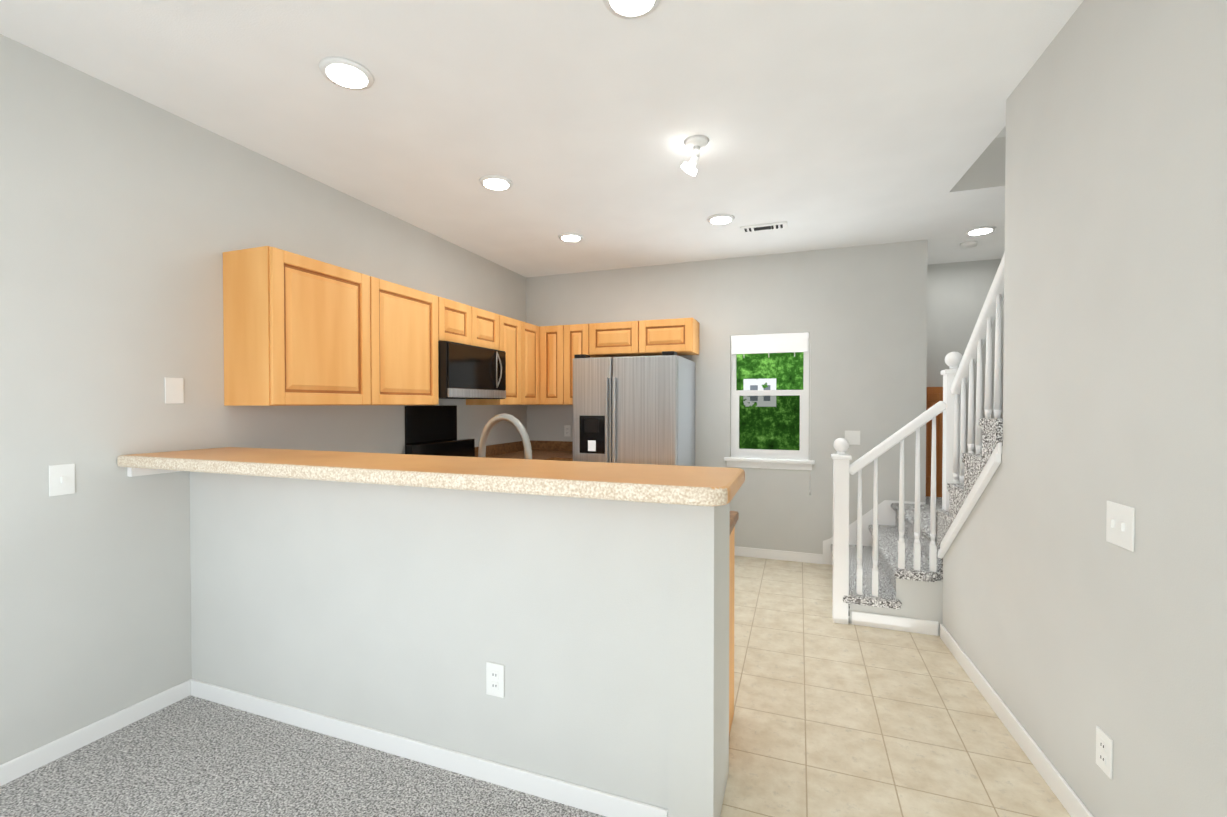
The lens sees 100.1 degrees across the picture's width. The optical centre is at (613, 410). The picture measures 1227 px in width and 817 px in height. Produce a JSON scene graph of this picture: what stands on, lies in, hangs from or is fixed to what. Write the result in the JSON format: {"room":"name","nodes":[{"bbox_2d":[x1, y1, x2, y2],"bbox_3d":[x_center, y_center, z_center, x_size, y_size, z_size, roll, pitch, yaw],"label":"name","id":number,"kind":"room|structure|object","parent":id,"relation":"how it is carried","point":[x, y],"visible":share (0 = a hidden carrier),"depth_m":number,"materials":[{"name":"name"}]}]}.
{"room":"kitchen","nodes":[
{"label":"kitchen","id":0,"kind":"room"},
{"bbox_2d":[0,34,526,764],"bbox_3d":[-2.366,0.005,1.707,0.150,2.740,8.360,0,1,20],"label":"wall","id":1,"kind":"structure","parent":0,"point":[126,220],"depth_m":2.20,"materials":[{"name":"paint"}]},
{"bbox_2d":[49,464,74,495],"bbox_3d":[-2.166,0.271,2.021,0.014,0.120,0.075,0,1,20],"label":"switch plate","id":2,"kind":"object","parent":1,"relation":"attached to","point":[61,479],"visible":1,"depth_m":2.02,"materials":[{"name":"white plastic"}]},
{"bbox_2d":[0,680,187,785],"bbox_3d":[-2.835,1.353,0.182,0.016,0.085,4.838,0,1,20],"label":"baseboard","id":3,"kind":"structure","parent":1,"relation":"attached to","point":[13,769],"depth_m":2.09,"materials":[{"name":"white wood"}]},
{"bbox_2d":[165,377,183,403],"bbox_3d":[-2.038,-0.094,2.384,0.006,0.120,0.075,0,1,20],"label":"switch plate","id":4,"kind":"object","parent":1,"relation":"attached to","point":[174,390],"visible":1,"depth_m":2.38,"materials":[{"name":"white plastic"}]},
{"bbox_2d":[223,246,382,405],"bbox_3d":[-1.689,-0.416,2.847,0.341,0.770,0.676,0,1,20],"label":"upper cabinet","id":5,"kind":"object","parent":1,"relation":"attached to","point":[299,330],"depth_m":2.60,"materials":[{"name":"brown wood"}]},
{"bbox_2d":[383,280,442,404],"bbox_3d":[-1.505,-0.423,3.359,0.341,0.770,0.676,0,1,20],"label":"upper cabinet","id":6,"kind":"object","parent":1,"relation":"attached to","point":[412,318],"depth_m":3.36,"materials":[{"name":"brown wood"}]},
{"bbox_2d":[443,298,478,346],"bbox_3d":[-1.312,-0.657,3.888,0.341,0.315,0.456,0,1,20],"label":"upper cabinet","id":7,"kind":"object","parent":1,"relation":"attached to","point":[460,320],"depth_m":3.85,"materials":[{"name":"brown wood"}]},
{"bbox_2d":[438,341,505,398],"bbox_3d":[-1.208,-0.298,4.028,0.444,0.402,0.770,0,1,20],"label":"microwave","id":8,"kind":"object","parent":7,"relation":"attached to","point":[466,371],"visible":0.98,"depth_m":3.86,"materials":[{"name":"black"}]},
{"bbox_2d":[479,309,502,350],"bbox_3d":[-1.202,-0.661,4.193,0.341,0.315,0.456,0,1,20],"label":"upper cabinet","id":9,"kind":"object","parent":1,"relation":"attached to","point":[490,323],"depth_m":4.23,"materials":[{"name":"brown wood"}]},
{"bbox_2d":[466,316,518,404],"bbox_3d":[-1.051,-0.439,4.613,0.341,0.770,0.431,0,1,20],"label":"upper cabinet","id":10,"kind":"object","parent":1,"relation":"attached to","point":[510,325],"depth_m":4.52,"materials":[{"name":"brown wood"}]},
{"bbox_2d":[519,320,542,404],"bbox_3d":[-0.918,-0.443,4.887,0.404,0.770,0.439,0,1,20],"label":"upper cabinet","id":11,"kind":"object","parent":1,"relation":"attached to","point":[530,335],"depth_m":4.85,"materials":[{"name":"brown wood"}]},
{"bbox_2d":[0,0,1083,276],"bbox_3d":[-0.042,-2.865,1.290,4.780,3.010,9.230,0,1,20],"label":"ceiling","id":12,"kind":"structure","parent":0,"point":[824,124],"depth_m":2.32,"materials":[{"name":"paint"}]},
{"bbox_2d":[319,57,373,89],"bbox_3d":[-1.080,-1.362,2.085,0.200,0.016,0.200,0,1,20],"label":"recessed light","id":13,"kind":"object","parent":12,"relation":"in","point":[346,73],"visible":1,"depth_m":2.06,"materials":[{"name":"white plastic"}]},
{"bbox_2d":[479,175,512,190],"bbox_3d":[-0.710,-1.376,3.110,0.200,0.016,0.200,0,1,20],"label":"recessed light","id":14,"kind":"object","parent":12,"relation":"in","point":[496,182],"visible":0.96,"depth_m":3.09,"materials":[{"name":"white plastic"}]},
{"bbox_2d":[558,233,582,241],"bbox_3d":[-0.342,-1.390,4.125,0.200,0.016,0.200,0,1,20],"label":"recessed light","id":15,"kind":"object","parent":12,"relation":"in","point":[571,237],"visible":0.98,"depth_m":4.09,"materials":[{"name":"white plastic"}]},
{"bbox_2d":[603,0,660,18],"bbox_3d":[0.061,-1.357,1.683,0.200,0.016,0.200,0,1,20],"label":"recessed light","id":16,"kind":"object","parent":12,"relation":"in","point":[631,9],"visible":0.94,"depth_m":1.72,"materials":[{"name":"white plastic"}]},
{"bbox_2d":[681,135,708,175],"bbox_3d":[0.417,-1.298,2.637,0.149,0.158,0.145,0,1,20],"label":"spotlight fixture","id":17,"kind":"object","parent":12,"relation":"attached to","point":[696,144],"visible":1,"depth_m":2.62,"materials":[{"name":"white plastic"}]},
{"bbox_2d":[707,214,734,224],"bbox_3d":[0.777,-1.384,3.721,0.200,0.016,0.200,0,1,20],"label":"recessed light","id":18,"kind":"object","parent":12,"relation":"in","point":[718,219],"visible":0.98,"depth_m":3.69,"materials":[{"name":"white plastic"}]},
{"bbox_2d":[740,221,786,232],"bbox_3d":[1.135,-1.388,3.889,0.340,0.013,0.130,0,1,20],"label":"ceiling vent","id":19,"kind":"object","parent":12,"relation":"in","point":[763,227],"visible":0.96,"depth_m":3.87,"materials":[{"name":"white plastic"}]},
{"bbox_2d":[960,241,976,248],"bbox_3d":[2.958,-1.385,4.283,0.120,0.030,0.120,0,1,20],"label":"smoke detector","id":20,"kind":"object","parent":12,"relation":"attached to","point":[967,244],"visible":1,"depth_m":4.25,"materials":[{"name":"white plastic"}]},
{"bbox_2d":[965,226,996,235],"bbox_3d":[2.833,-1.388,3.966,0.200,0.016,0.200,0,1,20],"label":"recessed light","id":21,"kind":"object","parent":12,"relation":"in","point":[981,230],"visible":0.98,"depth_m":3.94,"materials":[{"name":"white plastic"}]},
{"bbox_2d":[553,442,572,460],"bbox_3d":[-0.324,0.390,4.910,0.253,0.140,0.653,0,1,20],"label":"countertop","id":22,"kind":"structure","parent":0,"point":[554,450],"depth_m":5.15,"materials":[{"name":"brown stone"}]},
{"bbox_2d":[526,239,927,553],"bbox_3d":[0.844,-0.038,4.911,3.710,2.740,0.150,0,1,20],"label":"wall","id":23,"kind":"structure","parent":0,"point":[858,314],"depth_m":4.53,"materials":[{"name":"paint"}]},
{"bbox_2d":[543,325,570,404],"bbox_3d":[-0.534,-0.446,5.107,0.340,0.770,0.404,0,1,20],"label":"upper cabinet","id":24,"kind":"object","parent":23,"relation":"attached to","point":[556,339],"depth_m":4.97,"materials":[{"name":"brown wood"}]},
{"bbox_2d":[564,425,570,436],"bbox_3d":[-0.476,0.206,5.307,0.070,0.115,0.008,0,1,20],"label":"outlet","id":25,"kind":"object","parent":23,"relation":"attached to","point":[567,430],"visible":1,"depth_m":5.30,"materials":[{"name":"white plastic"}]},
{"bbox_2d":[571,323,590,404],"bbox_3d":[-0.332,-0.446,5.067,0.331,0.770,0.341,0,1,20],"label":"upper cabinet","id":26,"kind":"object","parent":23,"relation":"attached to","point":[580,333],"depth_m":4.89,"materials":[{"name":"brown wood"}]},
{"bbox_2d":[591,320,650,357],"bbox_3d":[0.085,-0.679,4.913,0.556,0.300,0.341,0,1,20],"label":"upper cabinet","id":27,"kind":"object","parent":23,"relation":"attached to","point":[627,338],"depth_m":4.75,"materials":[{"name":"brown wood"}]},
{"bbox_2d":[647,318,699,355],"bbox_3d":[0.486,-0.677,4.768,0.561,0.300,0.341,0,1,20],"label":"upper cabinet","id":28,"kind":"object","parent":23,"relation":"attached to","point":[679,335],"depth_m":4.59,"materials":[{"name":"brown wood"}]},
{"bbox_2d":[724,332,814,494],"bbox_3d":[1.408,0.020,4.663,0.780,1.430,0.155,0,1,20],"label":"window","id":29,"kind":"structure","parent":23,"relation":"in","point":[768,458],"depth_m":4.64,"materials":[{"name":"white"}]},
{"bbox_2d":[735,546,822,563],"bbox_3d":[1.310,1.292,4.673,1.100,0.085,0.012,0,1,20],"label":"baseboard","id":30,"kind":"structure","parent":23,"relation":"attached to","point":[739,551],"depth_m":4.60,"materials":[{"name":"white wood"}]},
{"bbox_2d":[845,431,859,444],"bbox_3d":[2.043,0.229,4.393,0.120,0.120,0.014,0,1,20],"label":"light switch","id":31,"kind":"object","parent":23,"relation":"attached to","point":[852,437],"visible":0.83,"depth_m":4.39,"materials":[{"name":"white plastic"}]},
{"bbox_2d":[720,556,1070,816],"bbox_3d":[-0.042,1.430,1.348,4.880,0.100,9.330,0,1,20],"label":"floor","id":32,"kind":"structure","parent":0,"point":[831,718],"depth_m":2.25,"materials":[{"name":"beige tile"}]},
{"bbox_2d":[0,695,605,816],"bbox_3d":[-1.748,1.395,-0.211,2.329,0.012,4.837,0,1,20],"label":"floor carpet","id":33,"kind":"object","parent":32,"relation":"on","point":[191,756],"visible":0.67,"depth_m":1.89,"materials":[{"name":"grey carpet"}]},
{"bbox_2d":[127,467,729,816],"bbox_3d":[-0.824,0.806,2.097,2.537,1.128,0.410,0,1,15],"label":"wall","id":34,"kind":"structure","parent":32,"relation":"on","point":[598,629],"depth_m":1.90,"materials":[{"name":"paint"}]},
{"bbox_2d":[188,679,667,816],"bbox_3d":[-0.909,1.328,2.052,2.307,0.085,0.012,0,1,20],"label":"baseboard","id":35,"kind":"structure","parent":34,"relation":"attached to","point":[546,786],"depth_m":1.96,"materials":[{"name":"white wood"}]},
{"bbox_2d":[117,447,744,505],"bbox_3d":[-0.831,0.216,1.968,2.559,0.050,0.471,0,1,20],"label":"countertop","id":36,"kind":"structure","parent":34,"relation":"on","point":[688,485],"depth_m":1.71,"materials":[{"name":"laminate"}]},
{"bbox_2d":[486,662,503,697],"bbox_3d":[-0.433,0.983,1.878,0.075,0.120,0.008,0,1,20],"label":"outlet","id":37,"kind":"object","parent":34,"relation":"attached to","point":[494,679],"visible":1,"depth_m":1.88,"materials":[{"name":"white plastic"}]},
{"bbox_2d":[405,406,474,456],"bbox_3d":[-1.107,0.651,4.004,0.658,1.385,0.760,0,1,20],"label":"range","id":38,"kind":"object","parent":32,"relation":"on","point":[430,430],"visible":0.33,"depth_m":4.04,"materials":[{"name":"black metal"}]},
{"bbox_2d":[573,351,694,465],"bbox_3d":[0.201,0.426,4.607,0.910,1.820,0.840,0,1,20],"label":"refrigerator","id":39,"kind":"object","parent":32,"relation":"on","point":[635,409],"visible":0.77,"depth_m":4.24,"materials":[{"name":"silver metal"}]},
{"bbox_2d":[729,526,734,734],"bbox_3d":[-0.710,0.931,2.460,2.458,0.868,0.630,0,1,20],"label":"base cabinet","id":40,"kind":"object","parent":32,"relation":"on","point":[731,617],"visible":0.02,"depth_m":2.14,"materials":[{"name":"brown wood"}]},
{"bbox_2d":[475,440,572,459],"bbox_3d":[-0.807,0.390,4.871,0.630,0.140,1.056,0,1,20],"label":"countertop","id":41,"kind":"structure","parent":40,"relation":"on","point":[541,450],"depth_m":5.04,"materials":[{"name":"brown stone"}]},
{"bbox_2d":[730,511,738,533],"bbox_3d":[-0.698,0.423,2.465,2.473,0.140,0.660,0,1,20],"label":"countertop","id":42,"kind":"structure","parent":40,"relation":"on","point":[734,515],"depth_m":2.21,"materials":[{"name":"beige stone"}]},
{"bbox_2d":[478,413,531,458],"bbox_3d":[-0.483,0.233,2.287,0.316,0.445,0.102,0,1,20],"label":"faucet","id":43,"kind":"object","parent":42,"relation":"on","point":[511,419],"visible":0.58,"depth_m":2.26,"materials":[{"name":"silver metal"}]},
{"bbox_2d":[823,252,1004,635],"bbox_3d":[2.106,0.123,2.967,1.550,2.470,4.388,0,1,20],"label":"staircase","id":44,"kind":"structure","parent":32,"relation":"on","point":[884,558],"depth_m":3.14,"materials":[{"name":"wood"}]},
{"bbox_2d":[927,259,1000,453],"bbox_3d":[3.176,-1.470,4.974,0.920,5.600,0.150,0,1,20],"label":"wall","id":45,"kind":"structure","parent":0,"point":[957,293],"depth_m":4.87,"materials":[{"name":"paint"}]},
{"bbox_2d":[996,126,1005,137],"bbox_3d":[2.659,-2.965,3.130,0.653,2.560,0.150,0,1,20],"label":"wall","id":46,"kind":"structure","parent":0,"point":[1002,133],"depth_m":3.15,"materials":[{"name":"paint"}]},
{"bbox_2d":[1001,259,1003,417],"bbox_3d":[2.135,-1.409,0.523,0.150,5.600,9.230,0,1,20],"label":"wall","id":47,"kind":"structure","parent":0,"point":[1002,322],"depth_m":4.71,"materials":[{"name":"paint"}]},
{"bbox_2d":[942,0,1226,816],"bbox_3d":[1.017,0.032,-0.281,0.483,2.740,6.922,0,1,20],"label":"wall","id":48,"kind":"structure","parent":0,"point":[1067,626],"depth_m":1.54,"materials":[{"name":"paint"}]},
{"bbox_2d":[940,624,1092,816],"bbox_3d":[0.976,1.358,-0.168,0.366,0.085,6.769,0,1,20],"label":"baseboard","id":49,"kind":"structure","parent":48,"relation":"attached to","point":[1071,802],"depth_m":2.08,"materials":[{"name":"white wood"}]},
{"bbox_2d":[1096,726,1112,779],"bbox_3d":[1.512,1.052,1.584,0.010,0.120,0.075,0,1,20],"label":"outlet","id":50,"kind":"object","parent":48,"relation":"attached to","point":[1104,751],"visible":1,"depth_m":1.58,"materials":[{"name":"white plastic"}]},
{"bbox_2d":[1106,501,1134,551],"bbox_3d":[1.492,0.337,1.518,0.019,0.125,0.120,0,1,20],"label":"switch plate","id":51,"kind":"object","parent":48,"relation":"attached to","point":[1120,525],"visible":1,"depth_m":1.51,"materials":[{"name":"white plastic"}]},
{"bbox_3d":[2.666,-0.036,4.715,0.150,2.740,0.718,0,1,20],"label":"wall","id":52,"kind":"structure","parent":0,"visible":0},
{"bbox_2d":[926,387,942,496],"bbox_3d":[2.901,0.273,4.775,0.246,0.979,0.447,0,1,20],"label":"door","id":53,"kind":"structure","parent":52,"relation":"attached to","point":[934,395],"depth_m":4.57,"materials":[{"name":"brown wood"}]},
{"label":"outside","id":54,"kind":"structure","parent":0,"visible":0},
{"bbox_2d":[737,352,803,449],"bbox_3d":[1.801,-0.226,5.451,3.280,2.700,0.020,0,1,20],"label":"window","id":55,"kind":"structure","parent":54,"point":[770,422],"depth_m":5.49,"materials":[{"name":"glass"}]}
]}

